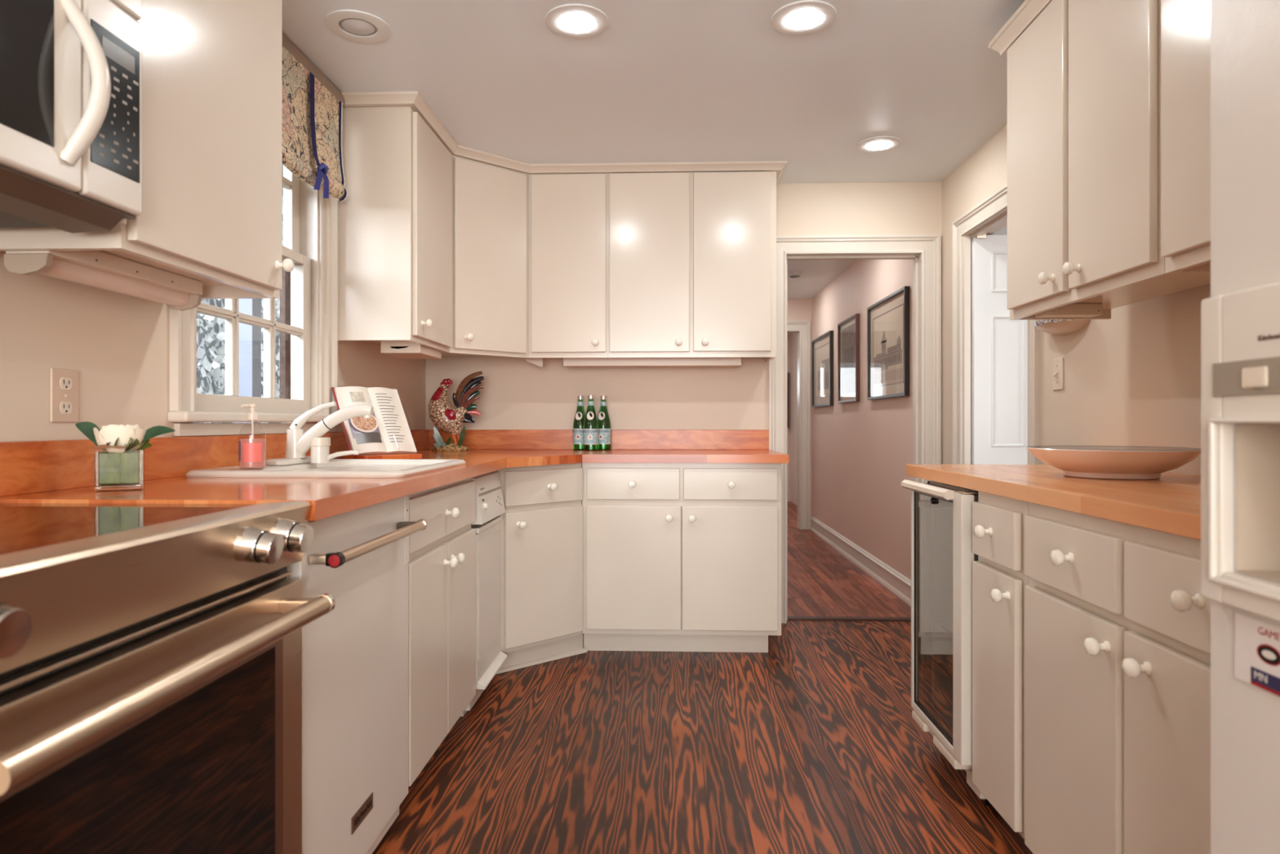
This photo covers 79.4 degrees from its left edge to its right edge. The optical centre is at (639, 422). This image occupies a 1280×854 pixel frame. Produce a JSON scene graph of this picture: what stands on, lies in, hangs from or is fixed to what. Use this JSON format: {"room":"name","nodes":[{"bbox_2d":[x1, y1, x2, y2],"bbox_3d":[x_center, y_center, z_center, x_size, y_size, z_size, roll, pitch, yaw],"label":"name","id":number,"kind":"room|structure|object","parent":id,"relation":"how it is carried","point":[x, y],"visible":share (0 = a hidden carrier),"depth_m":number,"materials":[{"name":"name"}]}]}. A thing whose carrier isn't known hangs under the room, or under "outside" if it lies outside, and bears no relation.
{"room":"kitchen","nodes":[
{"label":"kitchen","id":0,"kind":"room"},
{"bbox_2d":[0,251,426,441],"bbox_3d":[-1.347,-0.102,0.651,0.140,2.311,7.201,0,0,2],"label":"wall","id":1,"kind":"structure","parent":0,"point":[117,344],"depth_m":1.75,"materials":[{"name":"paint"}]},
{"bbox_2d":[49,368,78,422],"bbox_3d":[-1.235,-0.058,1.655,0.007,0.114,0.074,0,0,2],"label":"wall outlet","id":2,"kind":"object","parent":1,"relation":"attached to","point":[64,383],"visible":1,"depth_m":1.65,"materials":[{"name":"beige plastic"}]},
{"bbox_2d":[59,377,72,389],"bbox_3d":[-1.232,-0.084,1.655,0.002,0.025,0.033,0,0,2],"label":"receptacle","id":3,"kind":"object","parent":2,"relation":"attached to","point":[65,383],"depth_m":1.65,"materials":[{"name":"beige plastic"}]},
{"bbox_2d":[59,401,72,413],"bbox_3d":[-1.232,-0.032,1.655,0.002,0.025,0.033,0,0,2],"label":"receptacle","id":4,"kind":"object","parent":2,"relation":"attached to","point":[65,407],"depth_m":1.65,"materials":[{"name":"beige plastic"}]},
{"bbox_2d":[0,0,142,233],"bbox_3d":[-1.055,-0.559,1.016,0.406,0.452,0.757,0,0,2],"label":"microwave","id":5,"kind":"object","parent":1,"relation":"attached to","point":[71,70],"visible":1,"depth_m":1.21,"materials":[{"name":"white plastic"}]},
{"bbox_2d":[0,164,135,233],"bbox_3d":[-0.976,-0.361,1.017,0.113,0.052,0.743,0,0,2],"label":"vent hood","id":6,"kind":"object","parent":5,"relation":"attached to","point":[57,196],"depth_m":1.24,"materials":[{"name":"metal"}]},
{"bbox_2d":[0,0,293,298],"bbox_3d":[-1.057,-0.788,1.699,0.358,0.938,0.573,0,0,2],"label":"upper cabinet","id":7,"kind":"object","parent":1,"relation":"attached to","point":[211,215],"visible":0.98,"depth_m":1.64,"materials":[{"name":"white wood"}]},
{"bbox_2d":[4,250,202,311],"bbox_3d":[-1.134,-0.313,1.673,0.088,0.072,0.475,0,0,2],"label":"light","id":8,"kind":"object","parent":7,"relation":"attached to","point":[95,268],"visible":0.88,"depth_m":1.62,"materials":[{"name":"beige plastic"}]},
{"bbox_2d":[0,429,428,496],"bbox_3d":[-1.186,0.090,2.778,0.020,0.104,2.696,0,0,2],"label":"backsplash","id":9,"kind":"structure","parent":1,"relation":"attached to","point":[26,467],"depth_m":1.71,"materials":[{"name":"brown wood"}]},
{"bbox_2d":[168,164,337,436],"bbox_3d":[-1.253,-0.605,2.494,0.190,1.284,0.980,0,0,2],"label":"window","id":10,"kind":"structure","parent":1,"relation":"in","point":[308,326],"depth_m":2.81,"materials":[{"name":"paint"}]},
{"bbox_2d":[281,32,347,201],"bbox_3d":[-1.144,-1.014,2.488,0.125,0.477,0.937,0,0,2],"label":"window valance","id":11,"kind":"object","parent":10,"relation":"attached to","point":[312,106],"visible":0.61,"depth_m":2.64,"materials":[{"name":"fabric"}]},
{"bbox_2d":[337,106,452,352],"bbox_3d":[-0.996,-0.783,3.248,0.358,0.928,0.534,0,0,2],"label":"upper cabinet","id":12,"kind":"object","parent":1,"relation":"attached to","point":[395,218],"visible":0.99,"depth_m":2.98,"materials":[{"name":"white wood"}]},
{"bbox_2d":[380,340,441,359],"bbox_3d":[-0.981,-0.317,3.324,0.166,0.062,0.300,0,0,2],"label":"light","id":13,"kind":"object","parent":12,"relation":"attached to","point":[406,349],"visible":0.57,"depth_m":3.18,"materials":[{"name":"beige plastic"}]},
{"bbox_2d":[233,298,261,422],"bbox_3d":[-1.818,-0.447,3.570,0.120,3.000,0.120,0,0,2],"label":"porch post","id":14,"kind":"object","parent":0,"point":[250,336],"visible":0.02,"depth_m":3.53,"materials":[{"name":"paint"}]},
{"bbox_2d":[281,0,1025,298],"bbox_3d":[-0.163,-1.280,2.333,3.900,0.116,10.650,0,0,2],"label":"ceiling","id":15,"kind":"structure","parent":0,"point":[665,81],"depth_m":2.83,"materials":[{"name":"paint"}]},
{"bbox_2d":[324,9,391,43],"bbox_3d":[-0.894,-1.252,2.446,0.200,0.011,0.200,0,0,2],"label":"recessed light","id":16,"kind":"object","parent":15,"relation":"in","point":[354,25],"visible":1,"depth_m":2.43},
{"bbox_2d":[545,4,608,38],"bbox_3d":[-0.197,-1.251,2.414,0.200,0.013,0.200,0,0,2],"label":"recessed light","id":17,"kind":"object","parent":15,"relation":"in","point":[575,24],"visible":1,"depth_m":2.40,"materials":[{"name":"white"}]},
{"bbox_2d":[786,271,802,277],"bbox_3d":[1.260,-1.204,6.287,0.130,0.034,0.130,0,0,2],"label":"smoke detector","id":18,"kind":"object","parent":15,"relation":"attached to","point":[794,273],"visible":0.95,"depth_m":6.24,"materials":[{"name":"white plastic"}]},
{"bbox_2d":[771,0,836,35],"bbox_3d":[0.509,-1.251,2.394,0.200,0.013,0.200,0,0,2],"label":"recessed light","id":19,"kind":"object","parent":15,"relation":"in","point":[804,21],"visible":1,"depth_m":2.38,"materials":[{"name":"white"}]},
{"bbox_2d":[855,136,902,152],"bbox_3d":[1.079,-1.251,3.482,0.200,0.013,0.200,0,0,2],"label":"recessed light","id":20,"kind":"object","parent":15,"relation":"in","point":[878,144],"visible":1,"depth_m":3.46,"materials":[{"name":"white"}]},
{"bbox_2d":[426,182,942,464],"bbox_3d":[0.207,-0.102,4.136,2.985,2.311,0.120,0,0,2],"label":"wall","id":21,"kind":"structure","parent":0,"point":[517,393],"depth_m":4.08,"materials":[{"name":"paint"}]},
{"bbox_2d":[441,155,543,367],"bbox_3d":[-0.827,-0.765,3.812,0.658,0.964,0.600,0,0,2],"label":"upper cabinet","id":22,"kind":"object","parent":21,"relation":"attached to","point":[491,203],"visible":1,"depth_m":3.63,"materials":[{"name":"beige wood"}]},
{"bbox_2d":[528,173,608,358],"bbox_3d":[-0.348,-0.783,3.905,0.391,0.928,0.358,0,0,2],"label":"upper cabinet","id":23,"kind":"object","parent":21,"relation":"attached to","point":[568,213],"visible":1,"depth_m":3.77,"materials":[{"name":"beige wood"}]},
{"bbox_2d":[428,429,768,449],"bbox_3d":[-0.221,0.090,4.081,1.812,0.104,0.018,0,0,2],"label":"backsplash","id":24,"kind":"structure","parent":21,"relation":"attached to","point":[621,439],"depth_m":4.07,"materials":[{"name":"brown wood"}]},
{"bbox_2d":[608,171,776,361],"bbox_3d":[0.258,-0.783,3.882,0.820,0.928,0.358,0,0,2],"label":"upper cabinet","id":25,"kind":"object","parent":21,"relation":"attached to","point":[692,255],"visible":1,"depth_m":3.75,"materials":[{"name":"beige wood"}]},
{"bbox_2d":[341,91,786,186],"bbox_3d":[-0.272,-1.239,3.571,2.209,0.036,0.646,0,0,-27],"label":"trim","id":26,"kind":"structure","parent":25,"relation":"attached to","point":[414,100],"depth_m":3.71,"materials":[{"name":"white wood"}]},
{"bbox_2d":[563,357,741,367],"bbox_3d":[0.062,-0.317,3.931,0.900,0.062,0.088,0,0,2],"label":"light","id":27,"kind":"object","parent":25,"relation":"attached to","point":[568,362],"visible":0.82,"depth_m":3.89,"materials":[{"name":"beige plastic"}]},
{"bbox_2d":[768,234,940,623],"bbox_3d":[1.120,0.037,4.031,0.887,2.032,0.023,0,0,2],"label":"trim","id":28,"kind":"structure","parent":21,"relation":"attached to","point":[929,245],"depth_m":4.02,"materials":[{"name":"paint"}]},
{"bbox_2d":[372,501,1032,853],"bbox_3d":[0.353,1.081,4.090,4.800,0.064,14.200,0,0,2],"label":"floor","id":29,"kind":"structure","parent":0,"point":[812,743],"depth_m":2.43,"materials":[{"name":"brown wood"}]},
{"bbox_2d":[0,500,335,853],"bbox_3d":[-0.892,0.588,1.033,0.700,0.891,0.762,0,0,2],"label":"range","id":30,"kind":"object","parent":29,"relation":"on","point":[151,654],"visible":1,"depth_m":1.00,"materials":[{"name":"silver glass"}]},
{"bbox_2d":[0,502,253,555],"bbox_3d":[-0.969,0.153,1.035,0.544,0.008,0.760,0,0,2],"label":"cooktop","id":31,"kind":"object","parent":30,"relation":"in","point":[24,526],"depth_m":1.18,"materials":[{"name":"black glass"}]},
{"bbox_2d":[288,494,427,853],"bbox_3d":[-0.876,0.619,1.727,0.660,0.868,0.593,0,0,2],"label":"dishwasher","id":32,"kind":"object","parent":29,"relation":"on","point":[355,655],"visible":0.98,"depth_m":1.66,"materials":[{"name":"white metal"}]},
{"bbox_2d":[408,477,475,786],"bbox_3d":[-0.869,0.617,2.386,0.634,0.872,0.706,0,0,2],"label":"base cabinet","id":33,"kind":"object","parent":29,"relation":"on","point":[442,563],"visible":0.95,"depth_m":2.30,"materials":[{"name":"white wood"}]},
{"bbox_2d":[460,471,507,716],"bbox_3d":[-0.854,0.620,2.951,0.613,0.866,0.410,0,0,2],"label":"trash compactor","id":34,"kind":"object","parent":29,"relation":"on","point":[489,500],"visible":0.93,"depth_m":2.89,"materials":[{"name":"white metal"}]},
{"bbox_2d":[495,462,587,674],"bbox_3d":[-0.700,0.617,3.624,0.925,0.872,0.920,0,0,2],"label":"base cabinet","id":35,"kind":"object","parent":29,"relation":"on","point":[541,523],"visible":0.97,"depth_m":3.31,"materials":[{"name":"white wood"}]},
{"bbox_2d":[0,429,789,520],"bbox_3d":[-0.281,0.108,2.744,1.832,0.142,2.696,0,0,2],"label":"countertop","id":36,"kind":"structure","parent":35,"relation":"on","point":[53,471],"depth_m":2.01,"materials":[{"name":"brown wood"}]},
{"bbox_2d":[75,421,175,490],"bbox_3d":[-1.104,0.070,1.632,0.150,0.144,0.147,0,0,24],"label":"vase","id":37,"kind":"object","parent":36,"relation":"on","point":[121,466],"visible":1,"depth_m":1.61,"materials":[{"name":"clear glass"}]},
{"bbox_2d":[265,401,373,465],"bbox_3d":[-0.969,0.029,2.383,0.276,0.191,0.260,0,0,2],"label":"kitchen faucet","id":38,"kind":"object","parent":36,"relation":"on","point":[298,442],"visible":0.94,"depth_m":2.37,"materials":[{"name":"white metal"}]},
{"bbox_2d":[185,458,466,477],"bbox_3d":[-0.893,0.211,2.325,0.582,0.173,0.674,0,0,2],"label":"sink","id":39,"kind":"object","parent":36,"relation":"in","point":[336,468],"visible":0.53,"depth_m":2.17,"materials":[{"name":"white ceramic"}]},
{"bbox_2d":[238,403,266,467],"bbox_3d":[-1.057,0.036,2.103,0.067,0.177,0.067,0,0,2],"label":"soap bottle","id":40,"kind":"object","parent":39,"relation":"on","point":[251,451],"visible":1,"depth_m":2.08,"materials":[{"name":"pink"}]},
{"bbox_2d":[310,436,359,462],"bbox_3d":[-0.951,0.085,2.397,0.152,0.080,0.062,0,0,2],"label":"tap","id":41,"kind":"object","parent":36,"relation":"on","point":[319,446],"visible":0.95,"depth_m":2.38,"materials":[{"name":"white metal"}]},
{"bbox_2d":[342,435,422,458],"bbox_3d":[-0.993,0.026,2.983,0.184,0.231,0.285,0,0,41],"label":"cookbook stand","id":42,"kind":"object","parent":36,"relation":"on","point":[411,455],"visible":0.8,"depth_m":2.91,"materials":[{"name":"brown wood"}]},
{"bbox_2d":[331,386,417,456],"bbox_3d":[-1.024,-0.009,2.993,0.169,0.265,0.280,0,0,41],"label":"open cookbook","id":43,"kind":"object","parent":42,"relation":"on","point":[374,435],"visible":0.91,"depth_m":2.98,"materials":[{"name":"paper"}]},
{"bbox_2d":[347,410,381,438],"bbox_3d":[-1.051,0.002,2.933,0.069,0.114,0.117,0,0,43],"label":"photo","id":44,"kind":"object","parent":43,"relation":"attached to","point":[359,427],"depth_m":2.92},
{"bbox_2d":[354,431,382,444],"bbox_3d":[-1.025,0.058,2.912,0.028,0.044,0.101,0,0,44],"label":"photo","id":45,"kind":"object","parent":43,"relation":"attached to","point":[360,437],"depth_m":2.91},
{"bbox_2d":[428,371,484,451],"bbox_3d":[-0.923,-0.059,3.887,0.288,0.400,0.136,0,0,2],"label":"rooster figurine","id":46,"kind":"object","parent":36,"relation":"on","point":[449,420],"visible":1,"depth_m":3.86,"materials":[{"name":"ceramic"}]},
{"bbox_2d":[573,395,585,449],"bbox_3d":[-0.310,0.001,4.019,0.080,0.282,0.081,0,0,14],"label":"water bottle","id":47,"kind":"object","parent":36,"relation":"on","point":[578,424],"visible":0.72,"depth_m":3.99,"materials":[{"name":"green glass"}]},
{"bbox_2d":[582,395,598,450],"bbox_3d":[-0.251,0.001,3.942,0.080,0.282,0.081,0,0,2],"label":"water bottle","id":48,"kind":"object","parent":36,"relation":"on","point":[590,430],"visible":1,"depth_m":3.91,"materials":[{"name":"green glass"}]},
{"bbox_2d":[597,395,611,449],"bbox_3d":[-0.191,0.001,4.014,0.080,0.282,0.081,0,0,18],"label":"water bottle","id":49,"kind":"object","parent":36,"relation":"on","point":[603,419],"visible":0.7,"depth_m":3.98,"materials":[{"name":"green glass"}]},
{"bbox_2d":[419,448,789,465],"bbox_3d":[-0.246,0.161,3.671,1.830,0.038,0.840,0,0,2],"label":"countertop","id":50,"kind":"structure","parent":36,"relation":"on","point":[554,456],"depth_m":3.44,"materials":[{"name":"brown wood"}]},
{"bbox_2d":[582,462,781,652],"bbox_3d":[0.196,0.617,3.733,0.897,0.872,0.634,0,0,2],"label":"base cabinet","id":51,"kind":"object","parent":29,"relation":"on","point":[677,557],"visible":1,"depth_m":3.46,"materials":[{"name":"white wood"}]},
{"bbox_2d":[786,615,911,621],"bbox_3d":[1.122,1.052,4.119,0.785,0.022,0.045,0,0,2],"label":"trim","id":52,"kind":"structure","parent":29,"relation":"on","point":[788,618],"depth_m":4.10,"materials":[{"name":"brown wood"}]},
{"bbox_2d":[900,479,993,807],"bbox_3d":[1.157,0.620,2.296,0.618,0.866,0.452,0,0,2],"label":"wine cooler","id":53,"kind":"object","parent":29,"relation":"on","point":[942,556],"visible":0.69,"depth_m":2.42,"materials":[{"name":"white metal"}]},
{"bbox_2d":[972,491,1028,838],"bbox_3d":[1.160,0.617,1.916,0.634,0.872,0.285,0,0,2],"label":"base cabinet","id":54,"kind":"object","parent":29,"relation":"on","point":[999,580],"visible":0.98,"depth_m":1.89,"materials":[{"name":"beige wood"}]},
{"bbox_2d":[1024,502,1210,853],"bbox_3d":[1.139,0.617,1.361,0.634,0.872,0.816,0,0,2],"label":"base cabinet","id":55,"kind":"object","parent":29,"relation":"on","point":[1117,616],"visible":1,"depth_m":1.41,"materials":[{"name":"beige wood"}]},
{"bbox_2d":[906,464,1200,540],"bbox_3d":[1.183,0.161,1.782,0.616,0.038,1.670,0,0,2],"label":"countertop","id":56,"kind":"structure","parent":55,"relation":"on","point":[1171,503],"depth_m":1.68,"materials":[{"name":"brown wood"}]},
{"bbox_2d":[1025,445,1200,479],"bbox_3d":[1.231,0.104,2.015,0.400,0.076,0.400,0,0,2],"label":"serving bowl","id":57,"kind":"object","parent":56,"relation":"on","point":[1102,462],"visible":0.98,"depth_m":1.90,"materials":[{"name":"ceramic"}]},
{"bbox_2d":[1200,0,1279,853],"bbox_3d":[1.029,0.163,0.498,0.811,1.740,0.892,0,0,2],"label":"refrigerator","id":58,"kind":"object","parent":29,"relation":"on","point":[1240,320],"visible":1,"depth_m":0.91,"materials":[{"name":"white plastic"}]},
{"bbox_2d":[1235,612,1279,697],"bbox_3d":[0.702,0.263,0.841,0.003,0.077,0.143,0,0,2],"label":"magnet","id":59,"kind":"object","parent":58,"relation":"attached to","point":[1257,642],"visible":1,"depth_m":0.88,"materials":[{"name":"white paper"}]},
{"bbox_2d":[786,333,790,501],"bbox_3d":[1.816,-0.122,10.322,0.380,2.350,0.095,0,0,2],"label":"wall","id":60,"kind":"structure","parent":0,"point":[788,334],"depth_m":10.27,"materials":[{"name":"paint"}]},
{"bbox_2d":[786,372,788,427],"bbox_3d":[1.831,-0.297,10.251,0.295,0.740,0.036,0,0,2],"label":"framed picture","id":61,"kind":"object","parent":60,"relation":"attached to","point":[787,372],"visible":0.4,"depth_m":10.23,"materials":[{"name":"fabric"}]},
{"bbox_2d":[790,333,797,505],"bbox_3d":[0.903,-0.147,9.458,4.100,2.400,3.430,0,0,2],"label":"wall","id":62,"kind":"structure","parent":0,"point":[793,336],"depth_m":9.98,"materials":[{"name":"paint"}]},
{"bbox_2d":[786,298,812,517],"bbox_3d":[1.202,-0.147,7.670,1.230,2.400,0.120,0,0,2],"label":"wall","id":63,"kind":"structure","parent":0,"point":[797,309],"depth_m":7.59,"materials":[{"name":"paint"}]},
{"bbox_2d":[786,320,810,528],"bbox_3d":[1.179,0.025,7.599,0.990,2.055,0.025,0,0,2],"label":"trim","id":64,"kind":"structure","parent":63,"relation":"attached to","point":[804,326],"depth_m":7.58,"materials":[{"name":"paint"}]},
{"bbox_2d":[991,226,1007,235],"bbox_3d":[3.449,-0.147,1.973,3.655,2.400,4.400,0,0,2],"label":"wall","id":65,"kind":"structure","parent":0,"point":[1003,231],"depth_m":4.13,"materials":[{"name":"white paint"}]},
{"bbox_2d":[812,124,1210,579],"bbox_3d":[1.563,-0.127,2.268,0.135,2.360,10.650,0,0,2],"label":"wall","id":66,"kind":"structure","parent":0,"point":[1132,377],"depth_m":3.67,"materials":[{"name":"paint"}]},
{"bbox_2d":[811,330,833,407],"bbox_3d":[1.657,-0.468,7.023,0.030,0.642,0.840,0,0,2],"label":"framed picture","id":67,"kind":"object","parent":66,"relation":"attached to","point":[822,347],"visible":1,"depth_m":6.99,"materials":[{"name":"paper"}]},
{"bbox_2d":[837,313,859,403],"bbox_3d":[1.619,-0.481,5.994,0.030,0.648,0.620,0,0,2],"label":"framed picture","id":68,"kind":"object","parent":66,"relation":"attached to","point":[848,331],"visible":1,"depth_m":5.97,"materials":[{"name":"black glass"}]},
{"bbox_2d":[809,515,911,605],"bbox_3d":[1.616,0.986,5.874,0.028,0.135,3.380,0,0,2],"label":"baseboard","id":69,"kind":"structure","parent":66,"relation":"attached to","point":[898,584],"depth_m":5.42,"materials":[{"name":"paint"}]},
{"bbox_2d":[866,285,909,399],"bbox_3d":[1.579,-0.478,4.937,0.030,0.642,0.855,0,0,2],"label":"framed picture","id":70,"kind":"object","parent":66,"relation":"attached to","point":[888,318],"visible":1,"depth_m":4.91,"materials":[{"name":"paper"}]},
{"bbox_2d":[962,206,1007,464],"bbox_3d":[1.616,0.067,3.385,0.134,1.972,0.715,0,0,2],"label":"trim","id":71,"kind":"structure","parent":66,"relation":"attached to","point":[998,221],"depth_m":3.72,"materials":[{"name":"paint"}]},
{"bbox_2d":[951,183,1040,464],"bbox_3d":[1.541,0.030,3.387,0.023,2.045,0.865,0,0,2],"label":"trim","id":72,"kind":"structure","parent":66,"relation":"attached to","point":[997,202],"depth_m":3.73,"materials":[{"name":"paint"}]},
{"bbox_2d":[971,233,1027,464],"bbox_3d":[1.915,0.070,3.691,0.627,1.943,0.049,0,0,2],"label":"door","id":73,"kind":"structure","parent":66,"relation":"in","point":[999,344],"depth_m":3.69,"materials":[{"name":"white paint"}]},
{"bbox_2d":[988,0,1052,55],"bbox_3d":[1.276,-1.177,1.496,0.410,0.050,1.886,0,0,2],"label":"trim","id":74,"kind":"structure","parent":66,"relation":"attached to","point":[1026,14],"depth_m":2.27,"materials":[{"name":"white wood"}]},
{"bbox_2d":[1052,357,1063,390],"bbox_3d":[1.521,-0.177,2.818,0.020,0.115,0.074,0,0,2],"label":"light switch","id":75,"kind":"object","parent":66,"relation":"attached to","point":[1057,363],"visible":1,"depth_m":2.81,"materials":[{"name":"beige plastic"}]},
{"bbox_2d":[1033,320,1089,334],"bbox_3d":[1.476,-0.346,2.747,0.104,0.058,0.292,0,0,2],"label":"wall sconce","id":76,"kind":"object","parent":66,"relation":"attached to","point":[1051,326],"visible":0.66,"depth_m":2.69,"materials":[{"name":"white glass"}]},
{"bbox_2d":[1007,0,1210,319],"bbox_3d":[1.255,-0.758,2.019,0.358,0.878,0.748,0,0,2],"label":"upper cabinet","id":77,"kind":"object","parent":66,"relation":"attached to","point":[1084,77],"visible":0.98,"depth_m":1.94,"materials":[{"name":"beige wood"}]},
{"bbox_2d":[1035,303,1102,317],"bbox_3d":[1.270,-0.332,2.284,0.168,0.034,0.061,0,0,2],"label":"light","id":78,"kind":"object","parent":77,"relation":"attached to","point":[1072,310],"visible":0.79,"depth_m":2.25,"materials":[{"name":"beige plastic"}]},
{"bbox_2d":[1160,0,1210,273],"bbox_3d":[1.228,-0.758,1.297,0.358,0.878,0.693,0,0,2],"label":"upper cabinet","id":79,"kind":"object","parent":66,"relation":"attached to","point":[1185,24],"visible":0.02,"depth_m":1.56,"materials":[{"name":"beige wood"}]},
{"label":"outside","id":80,"kind":"structure","parent":0,"visible":0},
{"bbox_2d":[191,292,280,422],"bbox_3d":[-3.000,-0.547,4.740,0.250,3.200,2.650,0,0,2],"label":"wall","id":81,"kind":"structure","parent":80,"point":[202,334],"depth_m":5.14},
{"bbox_2d":[196,195,283,422],"bbox_3d":[-2.783,-0.695,4.881,0.200,2.967,2.416,0,0,2],"label":"ivy","id":82,"kind":"object","parent":81,"relation":"attached to","point":[218,360],"visible":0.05,"depth_m":5.04,"materials":[{"name":"green plant"}]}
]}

